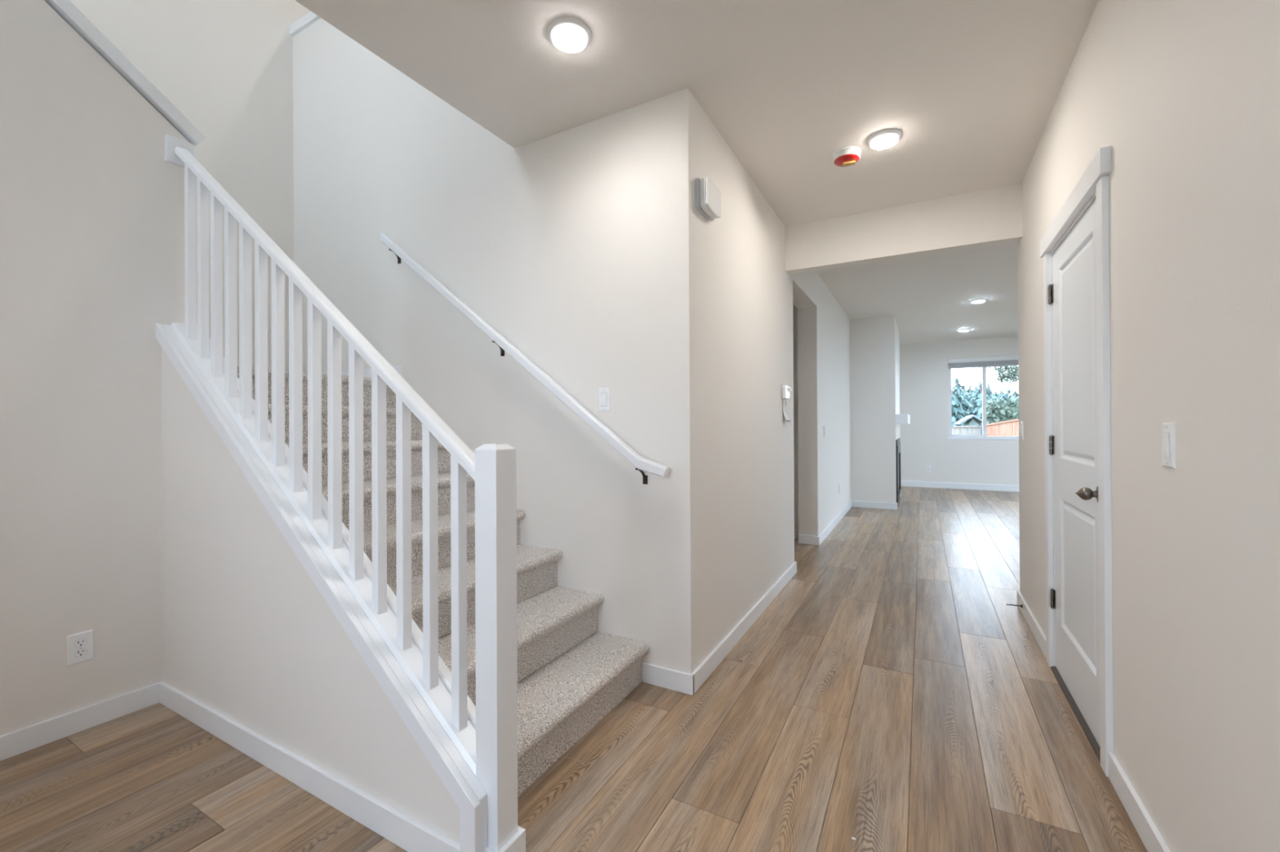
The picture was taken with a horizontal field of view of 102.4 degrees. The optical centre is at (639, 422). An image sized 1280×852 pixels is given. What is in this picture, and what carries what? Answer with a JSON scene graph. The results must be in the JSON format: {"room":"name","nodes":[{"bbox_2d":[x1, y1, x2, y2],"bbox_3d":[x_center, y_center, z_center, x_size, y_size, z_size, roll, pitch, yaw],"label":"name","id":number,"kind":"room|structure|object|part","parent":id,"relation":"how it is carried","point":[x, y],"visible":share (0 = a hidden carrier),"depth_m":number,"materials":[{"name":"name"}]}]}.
{"room":"house entrance hallway","nodes":[
{"label":"house entrance hallway","id":0,"kind":"room"},
{"bbox_2d":[0,0,189,735],"bbox_3d":[-2.827,-1.055,1.147,0.120,4.776,2.888,0,0,29],"label":"wall","id":1,"kind":"structure","parent":0,"point":[92,206],"depth_m":2.06,"materials":[{"name":"white paint"}]},
{"bbox_2d":[66,629,93,666],"bbox_3d":[-2.241,0.901,2.059,0.008,0.120,0.074,0,0,29],"label":"wall outlet","id":2,"kind":"object","parent":1,"relation":"attached to","point":[79,646],"visible":1,"depth_m":2.06,"materials":[{"name":"white plastic"}]},
{"bbox_2d":[74,638,87,648],"bbox_3d":[-2.239,0.881,2.058,0.001,0.031,0.036,0,0,29],"label":"receptacle","id":3,"kind":"object","parent":2,"relation":"attached to","point":[78,642],"depth_m":2.06,"materials":[{"name":"white plastic"}]},
{"bbox_2d":[74,648,87,657],"bbox_3d":[-2.239,0.920,2.058,0.001,0.031,0.036,0,0,29],"label":"receptacle","id":4,"kind":"object","parent":2,"relation":"attached to","point":[78,652],"depth_m":2.06,"materials":[{"name":"white plastic"}]},
{"bbox_2d":[0,680,162,761],"bbox_3d":[-2.783,1.188,1.060,0.015,0.089,2.780,0,0,29],"label":"baseboard","id":5,"kind":"structure","parent":1,"relation":"attached to","point":[31,737],"depth_m":2.04,"materials":[{"name":"white paint"}]},
{"bbox_2d":[44,0,206,146],"bbox_3d":[-2.817,-2.392,1.182,0.169,2.189,2.917,0,0,29],"label":"trim","id":6,"kind":"structure","parent":1,"relation":"attached to","point":[65,9],"depth_m":2.18,"materials":[{"name":"white paint"}]},
{"bbox_2d":[70,0,311,371],"bbox_3d":[-3.273,-1.485,2.825,0.120,5.550,5.640,0,0,29],"label":"wall","id":7,"kind":"structure","parent":0,"point":[226,65],"depth_m":3.56,"materials":[{"name":"white paint"}]},
{"bbox_2d":[161,347,459,844],"bbox_3d":[-1.265,0.430,1.884,1.892,1.694,0.125,0,0,29],"label":"wall","id":8,"kind":"structure","parent":0,"point":[248,634],"depth_m":1.90,"materials":[{"name":"white paint"}]},
{"bbox_2d":[159,681,459,851],"bbox_3d":[-1.290,1.183,1.818,1.873,0.089,0.015,0,0,29],"label":"baseboard","id":9,"kind":"structure","parent":8,"relation":"attached to","point":[403,831],"depth_m":1.69,"materials":[{"name":"white paint"}]},
{"bbox_2d":[293,17,701,674],"bbox_3d":[-1.169,-0.826,3.159,3.239,4.215,0.120,0,0,29],"label":"wall","id":10,"kind":"structure","parent":0,"point":[579,246],"depth_m":2.71,"materials":[{"name":"white paint"}]},
{"bbox_2d":[289,11,320,36],"bbox_3d":[-1.637,-2.966,3.417,2.196,0.070,0.164,0,0,29],"label":"trim","id":11,"kind":"structure","parent":10,"relation":"on","point":[310,18],"depth_m":3.79,"materials":[{"name":"white paint"}]},
{"bbox_2d":[321,365,401,377],"bbox_3d":[-2.320,-0.316,3.125,1.248,0.089,1.046,0,0,29],"label":"baseboard","id":12,"kind":"structure","parent":10,"relation":"attached to","point":[366,372],"depth_m":3.42,"materials":[{"name":"white paint"}]},
{"bbox_2d":[380,232,669,484],"bbox_3d":[-0.742,-0.460,2.809,2.001,1.509,0.085,0,0,29],"label":"wall handrail","id":13,"kind":"object","parent":10,"relation":"attached to","point":[642,464],"visible":1,"depth_m":2.66,"materials":[{"name":"white paint"}]},
{"bbox_2d":[598,387,610,411],"bbox_3d":[-0.178,-0.116,2.540,0.070,0.116,0.010,0,0,29],"label":"light switch","id":14,"kind":"object","parent":10,"relation":"attached to","point":[604,393],"visible":1,"depth_m":2.54,"materials":[{"name":"white plastic"}]},
{"bbox_2d":[641,662,693,695],"bbox_3d":[0.126,1.178,2.370,0.261,0.089,0.015,0,0,29],"label":"baseboard","id":15,"kind":"structure","parent":10,"relation":"attached to","point":[661,677],"depth_m":2.36,"materials":[{"name":"white paint"}]},
{"bbox_2d":[0,486,1147,851],"bbox_3d":[3.181,1.262,3.586,8.090,0.100,13.050,0,0,29],"label":"floor","id":16,"kind":"structure","parent":0,"point":[891,696],"depth_m":1.88,"materials":[{"name":"brown wood"}]},
{"bbox_2d":[155,133,525,851],"bbox_3d":[-1.225,-0.034,1.862,1.989,2.522,0.166,0,0,29],"label":"stair railing","id":17,"kind":"object","parent":16,"relation":"on","point":[473,749],"visible":1,"depth_m":1.65,"materials":[{"name":"white paint"}]},
{"bbox_3d":[-1.262,0.253,1.889,1.895,1.426,0.078,0,0,29],"label":"shoe rail","id":18,"kind":"part","parent":17,"relation":"part of","materials":[{"name":"white paint"}]},
{"bbox_3d":[-1.258,-0.542,1.887,1.877,1.431,0.054,0,0,29],"label":"handrail","id":19,"kind":"part","parent":17,"relation":"part of","materials":[{"name":"white paint"}]},
{"bbox_3d":[-1.233,0.295,1.940,1.895,1.517,0.037,0,0,29],"label":"moulding","id":20,"kind":"part","parent":17,"relation":"part of","materials":[{"name":"white paint"}]},
{"bbox_3d":[-0.394,0.640,1.413,0.079,1.164,0.079,0,0,29],"label":"newel post","id":21,"kind":"part","parent":17,"relation":"part of","materials":[{"name":"white paint"}]},
{"bbox_3d":[-0.394,1.177,1.413,0.115,0.089,0.109,0,0,29],"label":"newel trim","id":22,"kind":"part","parent":17,"relation":"part of","materials":[{"name":"white paint"}]},
{"bbox_2d":[237,366,649,796],"bbox_3d":[-1.533,0.476,2.696,3.029,1.510,1.039,0,0,29],"label":"carpeted staircase","id":23,"kind":"structure","parent":16,"relation":"on","point":[562,701],"depth_m":2.27,"materials":[{"name":"grey carpet"}]},
{"bbox_2d":[1050,666,1100,763],"bbox_3d":[1.856,1.207,2.176,0.046,0.013,0.819,0,0,29],"label":"threshold","id":24,"kind":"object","parent":16,"relation":"on","point":[1092,741],"depth_m":2.12,"materials":[{"name":"brown metal"}]},
{"bbox_2d":[294,0,1097,344],"bbox_3d":[2.667,-1.680,3.880,9.280,0.310,13.208,0,0,29],"label":"ceiling","id":25,"kind":"structure","parent":0,"point":[971,88],"depth_m":2.29,"materials":[{"name":"white paint"}]},
{"bbox_2d":[546,16,591,53],"bbox_3d":[-0.275,-1.502,2.005,0.172,0.028,0.172,0,0,29],"label":"recessed light","id":26,"kind":"object","parent":25,"relation":"in","point":[570,34],"visible":1,"depth_m":1.98,"materials":[{"name":"white plastic"}]},
{"bbox_2d":[552,26,586,53],"bbox_3d":[-0.275,-1.491,2.004,0.132,0.005,0.132,0,0,29],"label":"diffuser","id":27,"kind":"object","parent":26,"relation":"attached to","point":[567,39],"depth_m":1.99,"materials":[{"name":"white plastic"}]},
{"bbox_2d":[832,146,861,166],"bbox_3d":[1.165,-1.490,2.898,0.152,0.062,0.152,0,0,29],"label":"smoke detector","id":28,"kind":"object","parent":25,"relation":"attached to","point":[847,156],"visible":1,"depth_m":2.86,"materials":[{"name":"white plastic"}]},
{"bbox_2d":[866,128,902,149],"bbox_3d":[1.303,-1.508,2.745,0.172,0.028,0.172,0,0,29],"label":"recessed light","id":29,"kind":"object","parent":25,"relation":"in","point":[883,139],"visible":1,"depth_m":2.71,"materials":[{"name":"white plastic"}]},
{"bbox_2d":[870,135,897,149],"bbox_3d":[1.304,-1.496,2.745,0.132,0.005,0.132,0,0,29],"label":"diffuser","id":30,"kind":"object","parent":29,"relation":"attached to","point":[877,142],"depth_m":2.73,"materials":[{"name":"white plastic"}]},
{"bbox_2d":[957,328,969,332],"bbox_3d":[5.282,-1.509,8.383,0.172,0.028,0.172,0,0,29],"label":"recessed light","id":31,"kind":"object","parent":25,"relation":"in","point":[960,330],"visible":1,"depth_m":8.35,"materials":[{"name":"white plastic"}]},
{"bbox_2d":[970,298,986,303],"bbox_3d":[4.197,-1.510,6.378,0.172,0.028,0.172,0,0,29],"label":"recessed light","id":32,"kind":"object","parent":25,"relation":"in","point":[976,300],"visible":1,"depth_m":6.34,"materials":[{"name":"white plastic"}]},
{"bbox_2d":[972,300,984,303],"bbox_3d":[4.197,-1.498,6.378,0.132,0.005,0.132,0,0,29],"label":"diffuser","id":33,"kind":"object","parent":32,"relation":"attached to","point":[973,301],"depth_m":6.36,"materials":[{"name":"white plastic"}]},
{"bbox_2d":[697,102,850,662],"bbox_3d":[1.598,-0.146,5.024,0.190,2.840,5.814,0,0,29],"label":"wall","id":34,"kind":"structure","parent":0,"point":[748,296],"depth_m":3.25,"materials":[{"name":"white paint"}]},
{"bbox_2d":[695,177,720,221],"bbox_3d":[0.332,-1.072,2.471,0.058,0.151,0.200,0,0,29],"label":"door chime","id":35,"kind":"object","parent":34,"relation":"attached to","point":[708,196],"visible":1,"depth_m":2.41,"materials":[{"name":"grey plastic"}]},
{"bbox_2d":[691,561,796,694],"bbox_3d":[0.669,1.178,3.301,0.205,0.089,2.171,0,0,29],"label":"baseboard","id":36,"kind":"structure","parent":34,"relation":"attached to","point":[713,660],"depth_m":2.86,"materials":[{"name":"white paint"}]},
{"bbox_2d":[781,384,791,399],"bbox_3d":[1.112,-0.234,3.896,0.045,0.107,0.150,0,0,29],"label":"thermostat","id":37,"kind":"object","parent":34,"relation":"attached to","point":[785,389],"visible":1,"depth_m":3.84,"materials":[{"name":"grey plastic"}]},
{"bbox_2d":[782,399,791,422],"bbox_3d":[1.113,-0.093,3.898,0.035,0.168,0.105,0,0,29],"label":"paper manual","id":38,"kind":"object","parent":37,"relation":"hanging from","point":[784,411],"visible":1,"depth_m":3.89,"materials":[{"name":"white paper"}]},
{"bbox_2d":[822,426,825,436],"bbox_3d":[1.965,0.089,5.481,0.010,0.116,0.070,0,0,29],"label":"light switch","id":39,"kind":"object","parent":34,"relation":"attached to","point":[824,429],"visible":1,"depth_m":5.46,"materials":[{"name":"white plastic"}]},
{"bbox_2d":[798,493,901,545],"bbox_3d":[2.991,1.179,6.916,0.796,0.089,4.295,0,0,29],"label":"baseboard","id":40,"kind":"structure","parent":34,"relation":"attached to","point":[802,539],"depth_m":6.38,"materials":[{"name":"white paint"}]},
{"bbox_2d":[792,304,798,530],"bbox_3d":[0.625,-0.116,5.121,1.609,2.790,1.780,0,0,29],"label":"wall","id":41,"kind":"structure","parent":0,"point":[794,308],"depth_m":5.44,"materials":[{"name":"white paint"}]},
{"bbox_2d":[794,530,798,539],"bbox_3d":[1.051,1.184,5.756,1.489,0.089,0.015,0,0,29],"label":"baseboard","id":42,"kind":"structure","parent":41,"relation":"attached to","point":[796,532],"depth_m":5.42,"materials":[{"name":"white paint"}]},
{"bbox_2d":[849,315,899,503],"bbox_3d":[3.634,-0.146,8.118,0.781,2.840,1.570,0,0,29],"label":"wall","id":43,"kind":"structure","parent":0,"point":[874,342],"depth_m":7.39,"materials":[{"name":"white paint"}]},
{"bbox_2d":[895,438,901,509],"bbox_3d":[3.925,0.732,7.798,0.027,0.980,1.170,0,0,29],"label":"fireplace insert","id":44,"kind":"object","parent":43,"relation":"attached to","point":[897,441],"visible":1,"depth_m":7.67,"materials":[{"name":"black metal"}]},
{"bbox_3d":[3.918,0.757,7.802,0.009,0.590,0.910,0,0,29],"label":"glass","id":45,"kind":"part","parent":44,"relation":"part of","materials":[{"name":"black glass"}]},
{"bbox_2d":[895,413,910,424],"bbox_3d":[3.999,-0.054,7.809,0.155,0.140,1.300,0,0,29],"label":"mantel shelf","id":46,"kind":"object","parent":43,"relation":"attached to","point":[900,419],"visible":1,"depth_m":7.25,"materials":[{"name":"white paint"}]},
{"bbox_2d":[785,182,1022,275],"bbox_3d":[1.804,-1.360,3.672,1.486,0.363,0.120,0,0,29],"label":"wall","id":47,"kind":"structure","parent":0,"point":[993,216],"depth_m":3.57,"materials":[{"name":"white paint"}]},
{"bbox_2d":[899,336,1019,485],"bbox_3d":[7.153,-0.161,8.865,6.231,2.840,0.150,0,0,29],"label":"wall","id":48,"kind":"structure","parent":0,"point":[925,442],"depth_m":9.63,"materials":[{"name":"white paint"}]},
{"bbox_2d":[926,466,930,472],"bbox_3d":[5.449,0.870,9.710,0.074,0.120,0.008,0,0,29],"label":"wall outlet","id":49,"kind":"object","parent":48,"relation":"attached to","point":[928,468],"visible":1,"depth_m":9.71,"materials":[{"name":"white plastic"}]},
{"bbox_2d":[900,480,1019,492],"bbox_3d":[7.150,1.155,8.771,5.921,0.109,0.015,0,0,29],"label":"baseboard","id":50,"kind":"structure","parent":48,"relation":"attached to","point":[903,483],"depth_m":9.45,"materials":[{"name":"white paint"}]},
{"bbox_2d":[947,359,1018,438],"bbox_3d":[6.266,-0.452,9.361,1.130,1.485,0.054,0,0,29],"label":"window","id":51,"kind":"structure","parent":48,"relation":"in","point":[984,369],"depth_m":9.39,"materials":[{"name":"white plastic"}]},
{"bbox_3d":[6.027,-0.451,9.492,0.494,1.395,0.025,0,0,29],"label":"sash","id":52,"kind":"part","parent":51,"relation":"part of","materials":[{"name":"white plastic"}]},
{"bbox_2d":[948,355,1017,385],"bbox_3d":[6.233,-0.877,9.306,1.122,0.625,0.062,0,0,29],"label":"window blind","id":53,"kind":"object","parent":51,"relation":"attached to","point":[1000,361],"visible":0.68,"depth_m":9.29,"materials":[{"name":"white plastic"}]},
{"bbox_3d":[6.236,-1.020,9.314,1.106,0.015,0.042,0,0,29],"label":"rail","id":54,"kind":"part","parent":53,"relation":"part of","materials":[{"name":"grey"}]},
{"bbox_2d":[948,438,1018,439],"bbox_3d":[6.243,0.291,9.309,1.130,0.022,0.066,0,0,29],"label":"window sill","id":55,"kind":"structure","parent":48,"relation":"attached to","point":[948,438],"depth_m":9.26,"materials":[{"name":"white paint"}]},
{"bbox_2d":[1017,0,1279,851],"bbox_3d":[1.132,-0.158,0.765,0.120,2.840,6.030,0,0,29],"label":"wall","id":56,"kind":"structure","parent":0,"point":[1184,95],"depth_m":1.25,"materials":[{"name":"white paint"}]},
{"bbox_2d":[1006,603,1022,608],"bbox_3d":[2.391,1.165,3.284,0.083,0.022,0.022,0,0,29],"label":"door stop","id":57,"kind":"object","parent":56,"relation":"attached to","point":[1007,604],"visible":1,"depth_m":3.28,"materials":[{"name":"brown metal"}]},
{"bbox_3d":[2.397,1.165,3.281,0.070,0.022,0.022,0,0,29],"label":"rod","id":58,"kind":"part","parent":57,"relation":"part of","materials":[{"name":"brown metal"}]},
{"bbox_2d":[1020,422,1023,439],"bbox_3d":[2.459,0.049,3.316,0.010,0.116,0.070,0,0,29],"label":"light switch","id":59,"kind":"object","parent":56,"relation":"attached to","point":[1021,423],"visible":1,"depth_m":3.29,"materials":[{"name":"white plastic"}]},
{"bbox_2d":[1017,591,1046,658],"bbox_3d":[2.359,1.169,3.000,0.135,0.089,0.959,0,0,29],"label":"baseboard","id":60,"kind":"structure","parent":56,"relation":"attached to","point":[1036,629],"depth_m":2.95,"materials":[{"name":"white paint"}]},
{"bbox_2d":[1048,198,1100,746],"bbox_3d":[1.835,0.183,2.195,0.106,2.033,0.826,0,0,29],"label":"door","id":61,"kind":"structure","parent":56,"relation":"in","point":[1073,291],"depth_m":2.17,"materials":[{"name":"white paint"}]},
{"bbox_3d":[1.646,0.262,1.898,0.046,0.048,0.045,0,0,-15],"label":"knob","id":62,"kind":"part","parent":61,"relation":"part of","materials":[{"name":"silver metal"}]},
{"bbox_3d":[1.672,0.262,1.884,0.024,0.066,0.066,0,0,29],"label":"handle","id":63,"kind":"part","parent":61,"relation":"part of","materials":[{"name":"silver metal"}]},
{"bbox_2d":[1040,146,1111,257],"bbox_3d":[1.825,-0.893,2.191,0.030,0.087,1.024,0,0,29],"label":"trim","id":64,"kind":"structure","parent":56,"relation":"attached to","point":[1100,165],"depth_m":2.01,"materials":[{"name":"white paint"}]},
{"bbox_2d":[1043,175,1113,777],"bbox_3d":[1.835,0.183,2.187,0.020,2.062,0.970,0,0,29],"label":"trim","id":65,"kind":"structure","parent":56,"relation":"attached to","point":[1102,188],"depth_m":1.78,"materials":[{"name":"white paint"}]},
{"bbox_2d":[1107,751,1170,851],"bbox_3d":[0.618,1.168,-0.047,0.015,0.089,4.114,0,0,29],"label":"baseboard","id":66,"kind":"structure","parent":56,"relation":"attached to","point":[1148,833],"depth_m":1.54,"materials":[{"name":"white paint"}]},
{"bbox_2d":[1161,422,1176,468],"bbox_3d":[1.376,0.058,1.341,0.010,0.116,0.070,0,0,29],"label":"light switch","id":67,"kind":"object","parent":56,"relation":"attached to","point":[1168,429],"visible":1,"depth_m":1.33,"materials":[{"name":"white plastic"}]},
{"bbox_3d":[1.377,0.058,1.341,0.005,0.068,0.035,0,0,29],"label":"switch frame","id":68,"kind":"part","parent":67,"relation":"part of","materials":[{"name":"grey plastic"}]},
{"label":"outside","id":69,"kind":"structure","parent":0,"visible":0},
{"bbox_3d":[7.229,2.073,13.142,140.000,0.200,150.000,0,0,29],"label":"ground","id":70,"kind":"structure","parent":69,"visible":0},
{"bbox_2d":[951,390,967,426],"bbox_3d":[16.922,0.554,28.026,4.323,4.701,4.299,0,0,29],"label":"conifer tree","id":71,"kind":"object","parent":70,"relation":"on","point":[955,417],"visible":0.17,"depth_m":27.47,"materials":[{"name":"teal plant"}]},
{"bbox_2d":[951,377,981,426],"bbox_3d":[19.539,-0.087,31.517,3.603,5.425,3.860,0,0,39],"label":"conifer tree","id":72,"kind":"object","parent":70,"relation":"on","point":[965,402],"visible":0.19,"depth_m":31.22,"materials":[{"name":"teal plant"}]},
{"bbox_2d":[951,426,981,435],"bbox_3d":[7.827,1.050,18.689,7.726,1.875,0.100,0,0,31],"label":"fence","id":73,"kind":"object","parent":70,"relation":"on","point":[955,429],"visible":0.05,"depth_m":16.92,"materials":[{"name":"white wood"}]},
{"bbox_3d":[7.822,0.155,18.692,7.726,0.085,0.100,0,0,31],"label":"rail","id":74,"kind":"part","parent":73,"relation":"part of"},
{"bbox_2d":[962,385,976,405],"bbox_3d":[22.434,0.161,35.142,4.677,5.505,5.012,0,0,-19],"label":"conifer tree","id":75,"kind":"object","parent":70,"relation":"on","point":[969,391],"visible":0.12,"depth_m":34.92,"materials":[{"name":"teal plant"}]},
{"bbox_2d":[955,414,987,434],"bbox_3d":[14.908,0.809,23.187,1.021,2.318,3.600,0,0,29],"label":"garden shed","id":76,"kind":"object","parent":70,"relation":"on","point":[974,420],"visible":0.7,"depth_m":22.10,"materials":[{"name":"grey"}]},
{"bbox_2d":[964,381,988,426],"bbox_3d":[20.397,0.227,30.961,4.420,5.523,4.160,0,0,-14],"label":"conifer tree","id":77,"kind":"object","parent":70,"relation":"on","point":[977,396],"visible":0.2,"depth_m":30.77,"materials":[{"name":"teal plant"}]},
{"bbox_2d":[981,422,982,435],"bbox_3d":[11.060,0.980,16.538,0.140,1.970,0.140,0,0,29],"label":"fence post","id":78,"kind":"object","parent":70,"relation":"on","point":[981,423],"visible":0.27,"depth_m":16.50,"materials":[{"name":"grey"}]},
{"bbox_2d":[986,383,999,402],"bbox_3d":[23.829,0.006,34.928,3.565,5.414,3.808,0,0,-16],"label":"conifer tree","id":79,"kind":"object","parent":70,"relation":"on","point":[989,392],"visible":0.1,"depth_m":34.74,"materials":[{"name":"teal plant"}]},
{"bbox_2d":[972,365,1018,386],"bbox_3d":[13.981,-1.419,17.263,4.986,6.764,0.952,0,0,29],"label":"leafy tree","id":80,"kind":"object","parent":70,"relation":"on","point":[1011,375],"visible":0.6,"depth_m":17.80,"materials":[{"name":"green plant"}]},
{"bbox_2d":[979,396,1018,423],"bbox_3d":[17.995,0.417,24.336,3.122,3.415,1.818,0,0,29],"label":"hedge","id":81,"kind":"object","parent":70,"relation":"on","point":[1004,411],"visible":0.2,"depth_m":24.27,"materials":[{"name":"green plant"}]},
{"bbox_2d":[993,390,1008,401],"bbox_3d":[28.486,0.059,40.286,4.389,5.315,4.582,0,0,-30],"label":"conifer tree","id":82,"kind":"object","parent":70,"relation":"on","point":[1002,396],"visible":0.14,"depth_m":40.25,"materials":[{"name":"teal plant"}]},
{"bbox_2d":[986,418,1018,436],"bbox_3d":[10.545,0.812,14.003,0.100,2.295,4.904,0,0,12],"label":"fence","id":83,"kind":"object","parent":70,"relation":"on","point":[1008,428],"visible":0.17,"depth_m":15.23,"materials":[{"name":"brown wood"}]},
{"bbox_3d":[10.541,-0.123,14.006,0.100,0.425,4.904,0,0,12],"label":"rail","id":84,"kind":"part","parent":83,"relation":"part of","materials":[{"name":"brown wood"}]},
{"bbox_2d":[1004,387,1013,398],"bbox_3d":[35.136,-0.358,49.183,4.719,6.037,4.975,0,0,29],"label":"conifer tree","id":85,"kind":"object","parent":70,"relation":"on","point":[1008,391],"visible":0.09,"depth_m":49.09,"materials":[{"name":"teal plant"}]},
{"bbox_2d":[1006,391,1018,401],"bbox_3d":[25.799,0.348,35.553,5.096,5.161,4.934,0,0,7],"label":"conifer tree","id":86,"kind":"object","parent":70,"relation":"on","point":[1015,395],"visible":0.09,"depth_m":35.37,"materials":[{"name":"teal plant"}]}
]}

